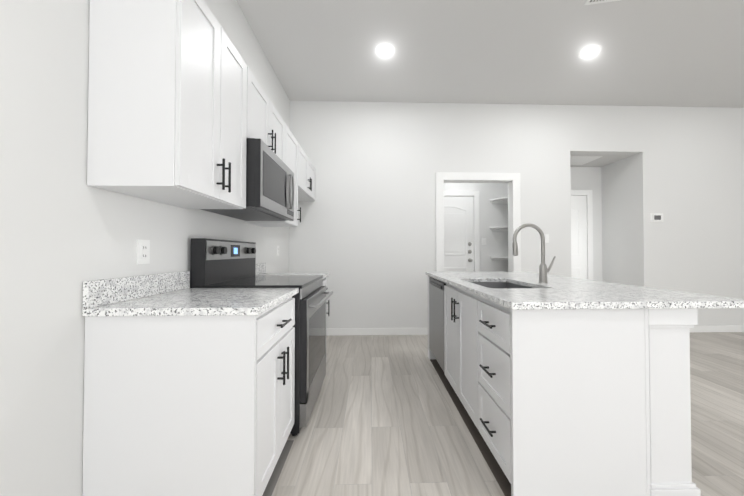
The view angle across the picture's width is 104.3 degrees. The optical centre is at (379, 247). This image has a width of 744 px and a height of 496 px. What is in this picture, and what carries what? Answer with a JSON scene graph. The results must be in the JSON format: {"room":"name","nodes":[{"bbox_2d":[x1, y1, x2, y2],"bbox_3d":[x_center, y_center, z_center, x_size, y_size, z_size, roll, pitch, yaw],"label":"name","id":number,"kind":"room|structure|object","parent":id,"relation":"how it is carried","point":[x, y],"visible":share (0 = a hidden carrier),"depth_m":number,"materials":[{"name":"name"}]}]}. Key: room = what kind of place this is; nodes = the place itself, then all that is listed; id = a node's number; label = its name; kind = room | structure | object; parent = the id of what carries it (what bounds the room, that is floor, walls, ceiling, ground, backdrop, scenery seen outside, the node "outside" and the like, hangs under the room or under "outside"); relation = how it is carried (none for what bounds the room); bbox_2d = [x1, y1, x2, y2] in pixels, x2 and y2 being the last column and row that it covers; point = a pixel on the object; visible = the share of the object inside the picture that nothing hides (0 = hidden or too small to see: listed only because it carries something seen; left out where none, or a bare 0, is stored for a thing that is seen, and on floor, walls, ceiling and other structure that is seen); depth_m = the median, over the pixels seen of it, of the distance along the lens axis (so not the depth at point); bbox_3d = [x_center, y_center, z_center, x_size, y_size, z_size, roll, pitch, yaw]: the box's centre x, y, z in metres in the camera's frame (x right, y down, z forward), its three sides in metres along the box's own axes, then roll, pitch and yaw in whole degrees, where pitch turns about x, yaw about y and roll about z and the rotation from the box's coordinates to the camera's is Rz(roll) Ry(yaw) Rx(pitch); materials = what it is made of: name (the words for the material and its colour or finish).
{"room":"kitchen","nodes":[
{"label":"kitchen","id":0,"kind":"room"},
{"bbox_2d":[0,0,289,495],"bbox_3d":[-1.187,-0.443,1.297,0.120,3.150,9.540,0,-1,-2],"label":"wall","id":1,"kind":"structure","parent":0,"point":[66,231],"depth_m":1.00,"materials":[{"name":"grey paint"}]},
{"bbox_2d":[137,239,149,263],"bbox_3d":[-1.125,0.018,1.382,0.008,0.115,0.072,0,-1,-2],"label":"outlet","id":2,"kind":"object","parent":1,"relation":"attached to","point":[143,251],"visible":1,"depth_m":1.38,"materials":[{"name":"white plastic"}]},
{"bbox_2d":[87,0,250,208],"bbox_3d":[-0.955,-0.668,1.420,0.346,0.867,0.605,0,-1,-2],"label":"upper cabinet","id":3,"kind":"object","parent":1,"relation":"attached to","point":[181,108],"depth_m":1.12,"materials":[{"name":"white wood"}]},
{"bbox_2d":[82,263,265,306],"bbox_3d":[-1.135,0.190,2.015,0.021,0.101,1.854,0,-1,-2],"label":"backsplash","id":4,"kind":"structure","parent":1,"relation":"attached to","point":[95,292],"depth_m":1.30,"materials":[{"name":"grey stone"}]},
{"bbox_2d":[251,72,286,164],"bbox_3d":[-0.975,-0.875,2.110,0.346,0.435,0.764,0,-1,-2],"label":"upper cabinet","id":5,"kind":"object","parent":1,"relation":"attached to","point":[267,125],"depth_m":2.06,"materials":[{"name":"white wood"}]},
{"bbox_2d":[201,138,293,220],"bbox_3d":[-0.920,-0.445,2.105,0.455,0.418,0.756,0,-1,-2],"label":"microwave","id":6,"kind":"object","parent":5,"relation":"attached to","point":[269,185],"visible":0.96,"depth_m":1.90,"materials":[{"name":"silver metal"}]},
{"bbox_2d":[244,126,298,226],"bbox_3d":[-0.993,-0.650,2.719,0.346,0.867,0.455,0,-1,-2],"label":"upper cabinet","id":7,"kind":"object","parent":1,"relation":"attached to","point":[292,144],"depth_m":2.80,"materials":[{"name":"white wood"}]},
{"bbox_2d":[299,145,314,200],"bbox_3d":[-1.014,-0.853,3.413,0.346,0.441,0.922,0,-1,-2],"label":"upper cabinet","id":8,"kind":"object","parent":1,"relation":"attached to","point":[306,168],"depth_m":3.38,"materials":[{"name":"white wood"}]},
{"bbox_2d":[236,0,743,107],"bbox_3d":[2.754,-2.067,1.428,8.005,0.100,9.520,0,-1,-2],"label":"ceiling","id":9,"kind":"structure","parent":0,"point":[678,53],"depth_m":2.92,"materials":[{"name":"paint"}]},
{"bbox_2d":[375,44,394,57],"bbox_3d":[0.059,-1.992,2.922,0.196,0.006,0.196,0,-1,-2],"label":"recessed light","id":10,"kind":"object","parent":9,"relation":"in","point":[384,50],"visible":1,"depth_m":2.92,"materials":[{"name":"white"}]},
{"bbox_2d":[578,45,601,58],"bbox_3d":[2.140,-1.991,2.939,0.196,0.006,0.196,0,-1,-2],"label":"recessed light","id":11,"kind":"object","parent":9,"relation":"in","point":[587,52],"visible":1,"depth_m":2.93,"materials":[{"name":"white plastic"}]},
{"bbox_2d":[585,0,619,4],"bbox_3d":[1.810,-1.999,2.289,0.270,0.009,0.140,0,-1,10],"label":"ceiling vent","id":12,"kind":"object","parent":9,"relation":"in","point":[589,2],"visible":1,"depth_m":2.35,"materials":[{"name":"white"}]},
{"bbox_2d":[272,332,743,495],"bbox_3d":[2.754,1.183,1.382,8.005,0.100,9.520,0,-1,-2],"label":"floor","id":13,"kind":"structure","parent":0,"point":[385,419],"depth_m":1.81,"materials":[{"name":"wood"}]},
{"bbox_2d":[82,298,294,495],"bbox_3d":[-0.809,0.698,1.404,0.637,0.870,0.605,0,-1,-2],"label":"base cabinet","id":14,"kind":"object","parent":13,"relation":"on","point":[188,391],"depth_m":1.11,"materials":[{"name":"white wood"}]},
{"bbox_2d":[82,287,297,318],"bbox_3d":[-0.798,0.247,1.405,0.657,0.030,0.617,0,-1,-2],"label":"countertop","id":15,"kind":"structure","parent":14,"relation":"on","point":[188,301],"depth_m":1.20,"materials":[{"name":"grey stone"}]},
{"bbox_2d":[190,238,332,435],"bbox_3d":[-0.755,0.546,2.096,0.753,1.195,0.758,0,-1,-2],"label":"range","id":16,"kind":"object","parent":13,"relation":"on","point":[216,263],"visible":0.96,"depth_m":1.83,"materials":[{"name":"black metal"}]},
{"bbox_2d":[298,275,328,323],"bbox_3d":[-0.847,0.716,2.704,0.637,0.870,0.455,0,-1,-2],"label":"base cabinet","id":17,"kind":"object","parent":13,"relation":"on","point":[324,280],"depth_m":2.88,"materials":[{"name":"white wood"}]},
{"bbox_2d":[266,273,328,278],"bbox_3d":[-0.838,0.265,2.716,0.657,0.030,0.467,0,-1,-2],"label":"countertop","id":18,"kind":"structure","parent":17,"relation":"on","point":[324,274],"depth_m":2.75,"materials":[{"name":"grey stone"}]},
{"bbox_2d":[427,275,700,495],"bbox_3d":[0.936,0.709,2.174,0.858,0.870,1.860,0,-1,-2],"label":"kitchen island","id":19,"kind":"object","parent":13,"relation":"on","point":[554,385],"depth_m":1.25,"materials":[{"name":"white wood"}]},
{"bbox_2d":[429,277,445,370],"bbox_3d":[0.803,0.726,2.711,0.574,0.852,0.596,0,-1,-2],"label":"dishwasher","id":20,"kind":"object","parent":19,"relation":"in","point":[436,286],"depth_m":2.67,"materials":[{"name":"silver metal"}]},
{"bbox_2d":[426,272,743,310],"bbox_3d":[1.072,0.296,2.188,1.086,0.106,1.914,0,-1,-2],"label":"island countertop","id":21,"kind":"structure","parent":19,"relation":"on","point":[562,293],"depth_m":1.42,"materials":[{"name":"grey stone"}]},
{"bbox_2d":[471,282,530,287],"bbox_3d":[0.840,0.383,2.016,0.479,0.220,0.724,0,-1,-2],"label":"sink","id":22,"kind":"object","parent":21,"relation":"in","point":[486,284],"depth_m":2.35,"materials":[{"name":"silver metal"}]},
{"bbox_2d":[512,223,555,282],"bbox_3d":[1.073,0.035,2.007,0.297,0.411,0.060,0,-1,-2],"label":"faucet","id":23,"kind":"object","parent":21,"relation":"on","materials":[{"name":"silver metal"}]},
{"bbox_2d":[289,101,743,327],"bbox_3d":[2.675,-0.404,4.043,7.765,3.150,0.120,0,-1,-2],"label":"wall","id":24,"kind":"structure","parent":0,"point":[363,234],"depth_m":3.96,"materials":[{"name":"grey paint"}]},
{"bbox_2d":[326,328,427,335],"bbox_3d":[-0.228,1.120,3.866,1.951,0.094,0.016,0,-1,-2],"label":"baseboard","id":25,"kind":"structure","parent":24,"relation":"attached to","point":[424,331],"depth_m":3.87,"materials":[{"name":"white wood"}]},
{"bbox_2d":[436,172,520,271],"bbox_3d":[1.347,0.072,3.993,1.161,2.194,0.151,0,-1,-2],"label":"door frame","id":26,"kind":"structure","parent":24,"relation":"attached to","point":[512,180],"depth_m":3.94,"materials":[{"name":"white wood"}]},
{"bbox_2d":[544,234,548,242],"bbox_3d":[2.270,-0.131,3.962,0.115,0.115,0.009,0,-1,-2],"label":"light switch","id":27,"kind":"object","parent":24,"relation":"attached to","point":[546,238],"visible":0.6,"depth_m":3.96,"materials":[{"name":"white plastic"}]},
{"bbox_2d":[650,213,662,221],"bbox_3d":[3.854,-0.420,4.007,0.180,0.120,0.022,0,-1,-2],"label":"thermostat","id":28,"kind":"object","parent":24,"relation":"attached to","point":[656,217],"visible":1,"depth_m":4.00,"materials":[{"name":"white plastic"}]},
{"bbox_2d":[689,325,743,332],"bbox_3d":[5.093,1.123,4.027,2.882,0.094,0.021,0,-1,-2],"label":"baseboard","id":29,"kind":"structure","parent":24,"relation":"attached to","point":[704,328],"depth_m":4.01,"materials":[{"name":"white wood"}]},
{"bbox_2d":[444,155,635,285],"bbox_3d":[2.022,-0.398,4.504,3.497,3.150,0.840,0,-1,-2],"label":"wall","id":30,"kind":"structure","parent":0,"point":[611,186],"depth_m":4.72,"materials":[{"name":"grey paint"}]},
{"bbox_2d":[444,191,479,271],"bbox_3d":[1.149,0.119,4.713,0.990,2.118,0.107,0,-1,-2],"label":"pantry door","id":31,"kind":"structure","parent":30,"relation":"in","point":[461,234],"depth_m":4.74,"materials":[{"name":"white wood"}]},
{"bbox_2d":[490,197,507,259],"bbox_3d":[1.997,-0.066,4.636,0.320,1.470,0.320,0,-1,-2],"label":"corner shelf","id":32,"kind":"object","parent":30,"relation":"attached to","point":[502,200],"visible":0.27,"depth_m":4.77,"materials":[{"name":"white wood"}]},
{"bbox_2d":[571,190,592,279],"bbox_3d":[2.959,0.118,4.647,0.990,2.118,0.107,0,-1,-2],"label":"interior door","id":33,"kind":"structure","parent":30,"relation":"in","point":[581,234],"depth_m":4.68,"materials":[{"name":"white wood"}]},
{"bbox_2d":[570,154,631,166],"bbox_3d":[3.138,-1.653,4.495,1.027,0.640,0.720,0,-1,-2],"label":"ceiling","id":34,"kind":"structure","parent":0,"point":[605,159],"depth_m":4.36,"materials":[{"name":"paint"}]},
{"bbox_2d":[570,156,602,164],"bbox_3d":[2.997,-1.331,4.406,0.500,0.005,0.400,0,-1,-2],"label":"ceiling vent","id":35,"kind":"object","parent":34,"relation":"in","point":[578,160],"visible":0.57,"depth_m":4.34,"materials":[{"name":"white"}]}
]}

